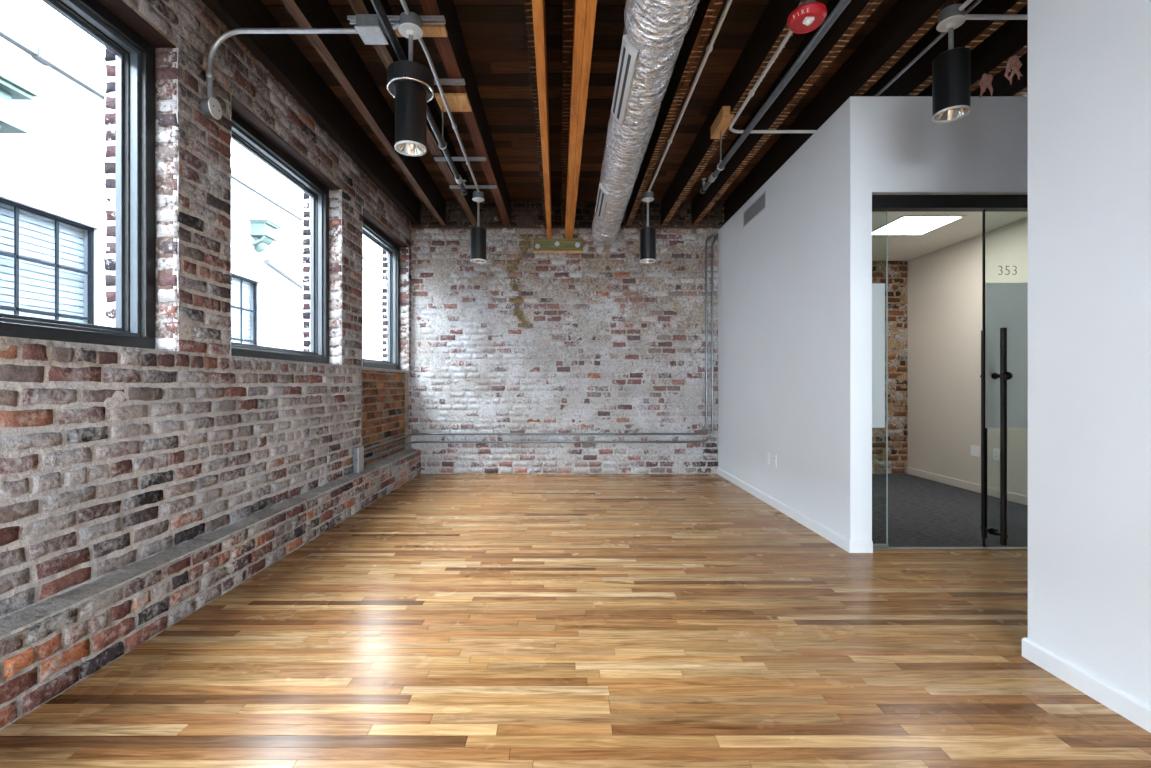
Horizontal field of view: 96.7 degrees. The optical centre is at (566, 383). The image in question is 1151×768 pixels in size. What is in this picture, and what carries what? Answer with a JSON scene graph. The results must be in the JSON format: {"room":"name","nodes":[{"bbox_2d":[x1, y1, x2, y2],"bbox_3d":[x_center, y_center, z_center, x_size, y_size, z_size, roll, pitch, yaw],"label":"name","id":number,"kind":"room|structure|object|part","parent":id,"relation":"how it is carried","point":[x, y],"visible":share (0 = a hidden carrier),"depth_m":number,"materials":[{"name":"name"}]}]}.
{"room":"empty office","nodes":[
{"label":"empty office","id":0,"kind":"room"},
{"bbox_2d":[0,0,420,729],"bbox_3d":[-2.180,-0.473,1.475,0.463,3.945,11.350,0,0,0],"label":"wall","id":1,"kind":"structure","parent":0,"point":[140,487],"depth_m":2.77,"materials":[{"name":"brick"},{"name":"mortar"},{"name":"concrete"}]},
{"bbox_2d":[0,0,154,348],"bbox_3d":[-2.263,-0.987,1.961,0.135,1.618,1.544,0,0,0],"label":"window","id":2,"kind":"structure","parent":1,"relation":"in","point":[135,56],"depth_m":2.64,"materials":[{"name":"metal"}]},
{"bbox_2d":[201,97,221,119],"bbox_3d":[-2.049,-1.590,2.955,0.058,0.114,0.114,0,0,0],"label":"box","id":3,"kind":"object","parent":1,"relation":"attached to","point":[211,108],"visible":1,"depth_m":2.93,"materials":[{"name":"grey metal"}]},
{"bbox_3d":[-2.029,-1.590,2.955,0.010,0.114,0.114,0,0,0],"label":"plate","id":4,"kind":"part","parent":3,"relation":"part of","materials":[{"name":"silver metal"}]},
{"bbox_2d":[231,111,328,363],"bbox_3d":[-2.263,-0.987,3.953,0.135,1.618,1.547,0,0,0],"label":"window","id":5,"kind":"structure","parent":1,"relation":"in","point":[243,134],"depth_m":4.51,"materials":[{"name":"metal"}]},
{"bbox_2d":[206,28,357,97],"bbox_3d":[-1.631,-1.839,2.950,0.893,0.418,0.043,0,0,0],"label":"conduit","id":6,"kind":"object","parent":1,"relation":"attached to","point":[210,75],"visible":0.9,"depth_m":2.94,"materials":[{"name":"grey metal"}]},
{"bbox_2d":[354,14,388,44],"bbox_3d":[-1.120,-2.037,2.940,0.140,0.077,0.150,0,0,0],"label":"junction box","id":7,"kind":"object","parent":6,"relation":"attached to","point":[369,27],"visible":0.91,"depth_m":2.89,"materials":[{"name":"grey metal"}]},
{"bbox_3d":[-1.120,-2.002,2.940,0.140,0.008,0.150,0,0,0],"label":"lid","id":8,"kind":"part","parent":7,"relation":"part of","materials":[{"name":"grey metal"}]},
{"bbox_2d":[383,22,399,32],"bbox_3d":[-0.998,-2.035,2.925,0.123,0.025,0.025,0,0,24],"label":"conduit","id":9,"kind":"object","parent":7,"relation":"attached to","point":[394,26],"visible":0.56,"depth_m":2.91,"materials":[{"name":"grey metal"}]},
{"bbox_2d":[353,458,363,472],"bbox_3d":[-2.048,0.803,5.030,0.052,0.125,0.130,0,0,0],"label":"box","id":10,"kind":"object","parent":1,"relation":"on","point":[358,465],"visible":0.94,"depth_m":4.97,"materials":[{"name":"grey metal"}]},
{"bbox_3d":[-2.028,0.803,5.030,0.012,0.125,0.130,0,0,0],"label":"lid","id":11,"kind":"part","parent":10,"relation":"part of","materials":[{"name":"grey metal"}]},
{"bbox_2d":[353,446,363,459],"bbox_3d":[-2.048,0.678,5.030,0.052,0.119,0.130,0,0,0],"label":"box","id":12,"kind":"object","parent":1,"relation":"attached to","point":[358,452],"visible":1,"depth_m":4.97,"materials":[{"name":"grey metal"}]},
{"bbox_3d":[-2.028,0.678,5.030,0.012,0.119,0.130,0,0,0],"label":"lid","id":13,"kind":"part","parent":12,"relation":"part of","materials":[{"name":"grey metal"}]},
{"bbox_2d":[363,218,399,369],"bbox_3d":[-2.263,-0.987,5.970,0.135,1.618,1.502,0,0,0],"label":"window","id":14,"kind":"structure","parent":1,"relation":"in","point":[372,233],"depth_m":6.62,"materials":[{"name":"metal"}]},
{"bbox_3d":[-2.299,-0.987,5.970,0.032,1.493,1.377,0,0,0],"label":"sash","id":15,"kind":"part","parent":14,"relation":"part of","materials":[{"name":"metal"}]},
{"bbox_2d":[0,474,1150,767],"bbox_3d":[1.200,1.300,1.425,7.200,0.201,11.250,0,0,0],"label":"floor","id":16,"kind":"structure","parent":0,"point":[450,620],"depth_m":2.30,"materials":[{"name":"brown wood"}]},
{"bbox_2d":[873,547,1027,549],"bbox_3d":[3.087,1.200,3.732,1.826,0.007,0.055,0,0,0],"label":"threshold","id":17,"kind":"object","parent":16,"relation":"on","point":[874,548],"visible":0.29,"depth_m":3.72,"materials":[{"name":"black metal"}]},
{"bbox_2d":[261,0,1027,201],"bbox_3d":[1.150,-2.538,1.482,7.500,0.203,11.364,0,0,0],"label":"ceiling","id":18,"kind":"structure","parent":0,"point":[494,32],"depth_m":4.17,"materials":[{"name":"brown wood"}]},
{"bbox_2d":[202,0,419,224],"bbox_3d":[-1.977,-2.277,1.335,0.080,0.319,11.029,0,0,0],"label":"joist","id":19,"kind":"object","parent":18,"relation":"attached to","point":[278,53],"visible":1,"depth_m":3.92,"materials":[{"name":"brown wood"}]},
{"bbox_2d":[281,0,445,224],"bbox_3d":[-1.510,-2.276,1.335,0.075,0.319,11.035,0,0,-1],"label":"joist","id":20,"kind":"object","parent":18,"relation":"attached to","point":[337,51],"visible":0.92,"depth_m":3.83,"materials":[{"name":"brown wood"}]},
{"bbox_2d":[348,0,476,225],"bbox_3d":[-1.156,-2.276,1.335,0.086,0.319,11.031,0,0,-1],"label":"joist","id":21,"kind":"object","parent":18,"relation":"attached to","point":[386,53],"visible":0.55,"depth_m":4.55,"materials":[{"name":"brown wood"}]},
{"bbox_2d":[434,157,485,160],"bbox_3d":[-0.995,-2.100,4.780,0.480,0.021,0.041,0,0,0],"label":"channel","id":22,"kind":"object","parent":21,"relation":"attached to","point":[435,158],"visible":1,"depth_m":4.76,"materials":[{"name":"grey metal"}]},
{"bbox_2d":[449,185,496,188],"bbox_3d":[-1.000,-2.100,5.460,0.500,0.021,0.041,0,0,0],"label":"channel","id":23,"kind":"object","parent":21,"relation":"attached to","point":[450,186],"visible":1,"depth_m":5.45,"materials":[{"name":"grey metal"}]},
{"bbox_2d":[470,191,486,262],"bbox_3d":[-0.955,-1.690,5.520,0.175,0.740,0.175,0,0,0],"label":"pendant light","id":24,"kind":"object","parent":23,"relation":"hanging from","point":[477,234],"visible":1,"depth_m":5.46,"materials":[{"name":"black paint"}]},
{"bbox_3d":[-0.955,-1.824,5.520,0.025,0.312,0.024,0,0,0],"label":"stem","id":25,"kind":"part","parent":24,"relation":"part of","materials":[{"name":"grey metal"}]},
{"bbox_3d":[-0.955,-1.975,5.520,0.134,0.034,0.134,0,0,0],"label":"plate","id":26,"kind":"part","parent":24,"relation":"part of","materials":[{"name":"white metal"}]},
{"bbox_2d":[419,0,510,225],"bbox_3d":[-0.760,-2.277,1.335,0.095,0.319,11.030,0,0,0],"label":"joist","id":27,"kind":"object","parent":18,"relation":"attached to","point":[452,49],"visible":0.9,"depth_m":3.92,"materials":[{"name":"brown wood"}]},
{"bbox_2d":[347,16,445,23],"bbox_3d":[-0.975,-2.083,2.930,0.550,0.021,0.041,0,0,0],"label":"channel","id":28,"kind":"object","parent":27,"relation":"attached to","point":[393,19],"visible":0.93,"depth_m":2.91,"materials":[{"name":"grey metal"}]},
{"bbox_2d":[387,11,433,156],"bbox_3d":[-0.880,-1.690,2.885,0.257,0.740,0.257,0,0,0],"label":"pendant light","id":29,"kind":"object","parent":28,"relation":"hanging from","point":[411,83],"visible":1,"depth_m":2.82,"materials":[{"name":"black paint"}]},
{"bbox_2d":[400,0,409,14],"bbox_3d":[-0.871,-2.045,-0.640,0.025,0.025,6.920,0,0,0],"label":"conduit","id":30,"kind":"object","parent":29,"relation":"attached to","point":[403,2],"visible":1,"depth_m":2.77,"materials":[{"name":"grey metal"}]},
{"bbox_3d":[-0.880,-1.975,2.885,0.134,0.034,0.134,0,0,0],"label":"plate","id":31,"kind":"part","parent":29,"relation":"part of","materials":[{"name":"grey metal"}]},
{"bbox_3d":[-0.880,-1.824,2.885,0.025,0.312,0.024,0,0,0],"label":"stem","id":32,"kind":"part","parent":29,"relation":"part of","materials":[{"name":"grey metal"}]},
{"bbox_2d":[418,37,478,191],"bbox_3d":[-0.904,-2.052,4.202,0.040,0.059,2.508,0,0,-2],"label":"conduit","id":33,"kind":"object","parent":29,"relation":"attached to","point":[454,126],"visible":0.97,"depth_m":3.77,"materials":[{"name":"metal"}]},
{"bbox_2d":[395,24,447,36],"bbox_3d":[-0.870,-2.105,3.045,0.300,0.026,0.090,0,0,0],"label":"wood block","id":34,"kind":"object","parent":27,"relation":"attached to","point":[429,30],"visible":0.6,"depth_m":3.04,"materials":[{"name":"brown wood"}]},
{"bbox_2d":[434,79,464,84],"bbox_3d":[-0.821,-2.100,3.560,0.218,0.021,0.041,0,0,0],"label":"channel","id":35,"kind":"object","parent":27,"relation":"attached to","point":[442,81],"visible":0.67,"depth_m":3.57,"materials":[{"name":"grey metal"}]},
{"bbox_2d":[435,93,471,149],"bbox_3d":[-0.850,-1.942,3.825,0.240,0.348,0.210,0,0,0],"label":"hanger","id":36,"kind":"object","parent":27,"relation":"hanging from","point":[457,102],"visible":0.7,"depth_m":3.81,"materials":[{"name":"brown wood"}]},
{"bbox_2d":[370,0,467,194],"bbox_3d":[-0.847,-1.835,0.358,0.057,0.127,8.919,0,0,-1],"label":"pipe","id":37,"kind":"object","parent":36,"relation":"hanging from","point":[377,5],"visible":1,"depth_m":2.81,"materials":[{"name":"grey metal"}]},
{"bbox_3d":[-0.937,-1.962,3.860,0.012,0.255,0.011,0,0,0],"label":"rod","id":38,"kind":"part","parent":36,"relation":"part of","materials":[{"name":"grey metal"}]},
{"bbox_2d":[524,0,546,225],"bbox_3d":[-0.184,-2.277,1.335,0.052,0.319,11.032,0,0,-1],"label":"joist","id":39,"kind":"object","parent":18,"relation":"attached to","point":[528,3],"visible":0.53,"depth_m":3.62,"materials":[{"name":"brown wood"}]},
{"bbox_2d":[532,0,550,237],"bbox_3d":[-0.127,-2.187,1.325,0.053,0.498,11.013,0,0,-1],"label":"timber beam","id":40,"kind":"structure","parent":18,"relation":"attached to","point":[538,6],"depth_m":3.50,"materials":[{"name":"orange wood"}]},
{"bbox_2d":[561,0,574,225],"bbox_3d":[0.033,-2.277,1.335,0.071,0.319,11.031,0,0,-1],"label":"joist","id":41,"kind":"object","parent":18,"relation":"attached to","point":[568,5],"visible":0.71,"depth_m":3.62,"materials":[{"name":"brown wood"}]},
{"bbox_2d":[565,0,596,237],"bbox_3d":[0.122,-2.187,1.325,0.104,0.498,11.014,0,0,-1],"label":"timber beam","id":42,"kind":"structure","parent":18,"relation":"attached to","point":[585,10],"depth_m":3.43,"materials":[{"name":"orange wood"}]},
{"bbox_2d":[626,0,723,224],"bbox_3d":[0.833,-2.277,1.335,0.075,0.319,11.029,0,0,0],"label":"joist","id":43,"kind":"object","parent":18,"relation":"attached to","point":[695,39],"visible":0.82,"depth_m":3.78,"materials":[{"name":"brown wood"}]},
{"bbox_2d":[640,191,655,262],"bbox_3d":[0.872,-1.690,5.520,0.175,0.740,0.175,0,0,0],"label":"pendant light","id":44,"kind":"object","parent":43,"relation":"hanging from","point":[647,234],"visible":1,"depth_m":5.46,"materials":[{"name":"black paint"}]},
{"bbox_3d":[0.872,-1.824,5.520,0.025,0.312,0.024,0,0,0],"label":"stem","id":45,"kind":"part","parent":44,"relation":"part of","materials":[{"name":"grey metal"}]},
{"bbox_3d":[0.872,-1.975,5.520,0.134,0.034,0.134,0,0,0],"label":"plate","id":46,"kind":"part","parent":44,"relation":"part of","materials":[{"name":"white metal"}]},
{"bbox_2d":[648,0,731,191],"bbox_3d":[0.876,-2.062,0.680,0.042,0.043,9.560,0,0,0],"label":"conduit","id":47,"kind":"object","parent":43,"relation":"attached to","point":[709,48],"visible":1,"depth_m":3.44,"materials":[{"name":"grey metal"}]},
{"bbox_2d":[661,0,815,225],"bbox_3d":[1.350,-2.277,1.335,0.085,0.318,11.030,0,0,-1],"label":"joist","id":48,"kind":"object","parent":18,"relation":"attached to","point":[772,28],"visible":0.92,"depth_m":3.88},
{"bbox_2d":[711,106,733,170],"bbox_3d":[1.265,-1.974,4.190,0.088,0.422,0.340,0,0,0],"label":"hanger","id":49,"kind":"object","parent":48,"relation":"hanging from","point":[724,118],"visible":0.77,"depth_m":4.16,"materials":[{"name":"brown wood"}]},
{"bbox_3d":[1.271,-1.958,4.230,0.012,0.257,0.011,0,0,0],"label":"rod","id":50,"kind":"part","parent":49,"relation":"part of","materials":[{"name":"grey metal"}]},
{"bbox_2d":[700,0,850,193],"bbox_3d":[1.338,-1.829,0.333,0.057,0.127,8.868,0,0,-1],"label":"pipe","id":51,"kind":"object","parent":49,"relation":"hanging from","point":[842,4],"visible":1,"depth_m":3.03,"materials":[{"name":"grey metal"}]},
{"bbox_2d":[729,30,816,132],"bbox_3d":[1.712,-2.070,0.056,0.835,0.040,8.312,0,0,0],"label":"conduit","id":52,"kind":"object","parent":48,"relation":"attached to","point":[751,93],"visible":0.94,"depth_m":3.76,"materials":[{"name":"grey metal"}]},
{"bbox_2d":[787,0,826,33],"bbox_3d":[1.307,-1.997,2.790,0.198,0.120,0.198,0,0,0],"label":"fire alarm","id":53,"kind":"object","parent":52,"relation":"attached to","point":[809,15],"visible":1,"depth_m":2.75,"materials":[{"name":"red plastic"}]},
{"bbox_2d":[691,0,882,224],"bbox_3d":[1.713,-2.276,1.335,0.076,0.319,11.029,0,0,0],"label":"joist","id":54,"kind":"object","parent":18,"relation":"attached to","point":[856,12],"visible":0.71,"depth_m":3.85,"materials":[{"name":"brown wood"}]},
{"bbox_2d":[724,0,958,223],"bbox_3d":[2.132,-2.277,1.335,0.071,0.319,11.029,0,0,0],"label":"joist","id":55,"kind":"object","parent":18,"relation":"attached to","point":[906,22],"visible":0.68,"depth_m":3.74,"materials":[{"name":"brown wood"}]},
{"bbox_2d":[932,3,970,122],"bbox_3d":[2.145,-1.792,2.860,0.175,0.585,0.175,0,0,0],"label":"pendant light","id":56,"kind":"object","parent":55,"relation":"hanging from","point":[951,68],"visible":0.99,"depth_m":2.81,"materials":[{"name":"black paint"}]},
{"bbox_3d":[2.145,-1.917,2.860,0.025,0.175,0.024,0,0,0],"label":"stem","id":57,"kind":"part","parent":56,"relation":"part of","materials":[{"name":"grey metal"}]},
{"bbox_3d":[2.145,-2.000,2.860,0.134,0.034,0.134,0,0,0],"label":"plate","id":58,"kind":"part","parent":56,"relation":"part of","materials":[{"name":"grey metal"}]},
{"bbox_2d":[959,0,972,10],"bbox_3d":[2.162,-2.050,2.459,0.025,0.025,0.678,0,0,-2],"label":"conduit","id":59,"kind":"object","parent":56,"relation":"attached to","point":[965,4],"visible":1,"depth_m":2.76,"materials":[{"name":"grey metal"}]},
{"bbox_2d":[965,14,1027,19],"bbox_3d":[2.903,-2.050,2.860,1.394,0.025,0.025,0,0,0],"label":"conduit","id":60,"kind":"object","parent":56,"relation":"attached to","point":[968,16],"visible":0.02,"depth_m":2.85,"materials":[{"name":"grey metal"}]},
{"bbox_2d":[863,0,1027,95],"bbox_3d":[2.535,-2.277,1.335,0.075,0.319,11.029,0,0,0],"label":"joist","id":61,"kind":"object","parent":18,"relation":"attached to","point":[971,33],"visible":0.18,"depth_m":3.49,"materials":[{"name":"brown wood"}]},
{"bbox_2d":[917,4,1027,95],"bbox_3d":[2.905,-2.276,1.335,0.076,0.319,11.029,0,0,0],"label":"joist","id":62,"kind":"object","parent":18,"relation":"attached to","point":[991,56],"visible":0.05,"depth_m":3.41,"materials":[{"name":"brown wood"}]},
{"bbox_2d":[979,73,992,97],"bbox_3d":[2.884,-2.055,3.531,0.080,0.166,0.073,0,0,0],"label":"tuft","id":63,"kind":"object","parent":62,"relation":"hanging from","point":[986,80],"visible":1,"depth_m":3.51,"materials":[{"name":"pink fabric"}]},
{"bbox_2d":[1004,55,1022,84],"bbox_3d":[2.902,-2.050,3.330,0.091,0.175,0.081,0,0,0],"label":"tuft","id":64,"kind":"object","parent":62,"relation":"hanging from","point":[1014,63],"visible":1,"depth_m":3.31,"materials":[{"name":"pink fabric"}]},
{"bbox_2d":[970,52,1027,95],"bbox_3d":[3.316,-2.277,1.335,0.076,0.318,11.029,0,0,0],"label":"joist","id":65,"kind":"object","parent":18,"relation":"attached to","point":[1001,86],"visible":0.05,"depth_m":3.80,"materials":[{"name":"brown wood"}]},
{"bbox_2d":[411,202,907,473],"bbox_3d":[1.200,-0.470,6.995,7.240,3.940,0.311,0,0,0],"label":"wall","id":66,"kind":"structure","parent":0,"point":[598,339],"depth_m":6.85,"materials":[{"name":"brick"}]},
{"bbox_2d":[364,234,713,450],"bbox_3d":[-0.057,-0.657,5.964,4.040,2.689,1.748,0,0,0],"label":"conduit","id":67,"kind":"object","parent":66,"relation":"attached to","point":[712,235],"visible":0.97,"depth_m":6.80,"materials":[{"name":"grey metal"}]},
{"bbox_2d":[364,233,717,460],"bbox_3d":[-0.030,-0.607,5.966,4.095,2.798,1.752,0,0,0],"label":"conduit","id":68,"kind":"object","parent":66,"relation":"attached to","point":[715,238],"visible":0.98,"depth_m":6.81,"materials":[{"name":"grey metal"}]},
{"bbox_2d":[533,238,582,252],"bbox_3d":[-0.117,-1.841,6.812,0.667,0.191,0.068,0,0,0],"label":"plate","id":69,"kind":"object","parent":66,"relation":"attached to","point":[540,245],"visible":1,"depth_m":6.80,"materials":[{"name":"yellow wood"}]},
{"bbox_2d":[591,0,699,246],"bbox_3d":[0.495,-2.000,1.344,0.382,0.378,10.988,0,0,0],"label":"air duct","id":70,"kind":"object","parent":66,"relation":"attached to","point":[654,32],"visible":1,"depth_m":3.28,"materials":[{"name":"metal"}]},
{"bbox_2d":[595,183,607,219],"bbox_3d":[0.359,-1.900,5.370,0.090,0.111,0.780,0,0,0],"label":"diffuser","id":71,"kind":"object","parent":70,"relation":"attached to","point":[601,209],"depth_m":5.33,"materials":[{"name":"white metal"}]},
{"bbox_2d":[611,34,638,125],"bbox_3d":[0.359,-1.900,3.260,0.090,0.111,0.800,0,0,0],"label":"diffuser","id":72,"kind":"object","parent":70,"relation":"attached to","point":[628,67],"depth_m":3.16,"materials":[{"name":"white metal"}]},
{"bbox_2d":[718,96,866,539],"bbox_3d":[2.080,-0.425,5.245,0.120,3.250,3.190,0,0,0],"label":"wall","id":73,"kind":"structure","parent":0,"point":[792,281],"depth_m":4.32,"materials":[{"name":"white paint"}]},
{"bbox_2d":[743,190,765,227],"bbox_3d":[2.016,-1.875,5.520,0.008,0.180,0.660,0,0,0],"label":"air vent","id":74,"kind":"object","parent":73,"relation":"in","point":[759,204],"visible":1,"depth_m":5.49,"materials":[{"name":"white metal"}]},
{"bbox_2d":[773,454,776,466],"bbox_3d":[2.015,0.745,4.970,0.010,0.118,0.075,0,0,0],"label":"wall outlet","id":75,"kind":"object","parent":73,"relation":"attached to","point":[774,456],"visible":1,"depth_m":4.95,"materials":[{"name":"white plastic"}]},
{"bbox_2d":[717,468,872,552],"bbox_3d":[2.089,1.157,5.236,0.166,0.085,3.200,0,0,0],"label":"baseboard","id":76,"kind":"structure","parent":73,"relation":"attached to","point":[851,546],"depth_m":4.27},
{"bbox_2d":[867,96,1027,539],"bbox_3d":[3.270,-0.425,3.720,2.260,3.250,0.140,0,0,0],"label":"wall","id":77,"kind":"structure","parent":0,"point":[984,151],"depth_m":3.65,"materials":[{"name":"white paint"}]},
{"bbox_2d":[875,0,981,95],"bbox_3d":[2.245,-2.090,3.185,0.022,0.022,2.130,0,0,0],"label":"conduit","id":78,"kind":"object","parent":77,"relation":"attached to","point":[976,2],"visible":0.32,"depth_m":3.24,"materials":[{"name":"grey metal"}]},
{"bbox_2d":[872,195,1027,546],"bbox_3d":[3.087,-0.085,3.725,1.824,2.567,0.250,0,0,0],"label":"door","id":79,"kind":"structure","parent":77,"relation":"attached to","point":[1004,332],"depth_m":3.73,"materials":[{"name":"clear glass"}]},
{"bbox_3d":[3.087,-1.321,3.743,1.824,0.094,0.085,0,0,0],"label":"header rail","id":80,"kind":"part","parent":79,"relation":"part of","materials":[{"name":"black metal"}]},
{"bbox_3d":[3.112,0.372,3.650,0.038,1.545,0.038,0,0,0],"label":"handle","id":81,"kind":"part","parent":79,"relation":"part of","materials":[{"name":"black paint"}]},
{"bbox_2d":[872,212,1027,260],"bbox_3d":[3.345,-1.670,5.314,2.410,0.050,3.048,0,0,0],"label":"ceiling","id":82,"kind":"structure","parent":0,"point":[900,247],"depth_m":5.63,"materials":[{"name":"white paint"}]},
{"bbox_2d":[872,215,966,234],"bbox_3d":[3.583,-1.639,5.308,0.625,0.012,0.635,0,0,0],"label":"recessed light","id":83,"kind":"object","parent":82,"relation":"in","point":[904,224],"visible":0.83,"depth_m":5.26,"materials":[{"name":"white plastic"}]},
{"bbox_2d":[908,218,1027,495],"bbox_3d":[4.610,-0.425,5.315,0.120,3.250,3.050,0,0,0],"label":"wall","id":84,"kind":"structure","parent":0,"point":[945,284],"depth_m":5.98,"materials":[{"name":"white paint"}]},
{"bbox_2d":[907,467,1027,505],"bbox_3d":[4.543,1.155,5.314,0.013,0.089,3.045,0,0,0],"label":"baseboard","id":85,"kind":"structure","parent":84,"relation":"attached to","point":[1013,497],"depth_m":5.84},
{"bbox_2d":[971,445,979,456],"bbox_3d":[4.546,0.745,5.700,0.007,0.118,0.130,0,0,0],"label":"outlet plate","id":86,"kind":"object","parent":84,"relation":"attached to","point":[975,450],"visible":1,"depth_m":5.70,"materials":[{"name":"white plastic"}]},
{"bbox_2d":[993,448,999,459],"bbox_3d":[4.545,0.745,5.420,0.010,0.118,0.075,0,0,0],"label":"wall outlet","id":87,"kind":"object","parent":84,"relation":"attached to","point":[996,452],"visible":1,"depth_m":5.42,"materials":[{"name":"white plastic"}]},
{"bbox_2d":[1028,0,1150,705],"bbox_3d":[2.090,-0.615,-0.978,0.140,3.630,6.445,0,0,0],"label":"wall","id":88,"kind":"structure","parent":0,"point":[1089,61],"depth_m":1.98,"materials":[{"name":"white paint"}]},
{"bbox_2d":[1022,638,1150,732],"bbox_3d":[2.083,1.157,-0.895,0.154,0.085,6.309,0,0,0],"label":"baseboard","id":89,"kind":"structure","parent":88,"relation":"attached to","point":[1138,712],"depth_m":1.96,"materials":[{"name":"white wood"}]},
{"label":"outside","id":90,"kind":"structure","parent":0,"visible":0},
{"bbox_3d":[0.000,4.250,5.000,80.000,0.100,90.000,0,0,0],"label":"ground","id":91,"kind":"structure","parent":90,"visible":0},
{"bbox_2d":[0,23,381,360],"bbox_3d":[-4.945,0.455,10.000,0.790,7.490,32.000,0,0,0],"label":"neighbouring building","id":92,"kind":"structure","parent":91,"relation":"on","point":[52,116],"depth_m":5.26,"materials":[{"name":"white paint"}]},
{"bbox_3d":[-4.775,-2.331,3.510,0.450,0.378,1.820,0,0,0],"label":"cornice","id":93,"kind":"part","parent":92,"relation":"part of","materials":[{"name":"white"}]},
{"bbox_2d":[0,202,83,322],"bbox_3d":[-5.155,-0.684,4.155,0.010,1.969,2.610,0,0,0],"label":"blind","id":94,"kind":"object","parent":92,"relation":"hanging from","point":[80,234],"depth_m":5.02,"materials":[{"name":"white plastic"}]},
{"bbox_2d":[231,277,249,343],"bbox_3d":[-5.155,-0.684,7.065,0.010,1.969,2.530,0,0,0],"label":"blind","id":95,"kind":"object","parent":92,"relation":"hanging from","point":[235,287],"depth_m":8.05,"materials":[{"name":"white"}]},
{"bbox_3d":[-4.850,-2.474,8.260,0.300,0.252,0.420,0,0,0],"label":"cornice","id":96,"kind":"part","parent":92,"relation":"part of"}
]}

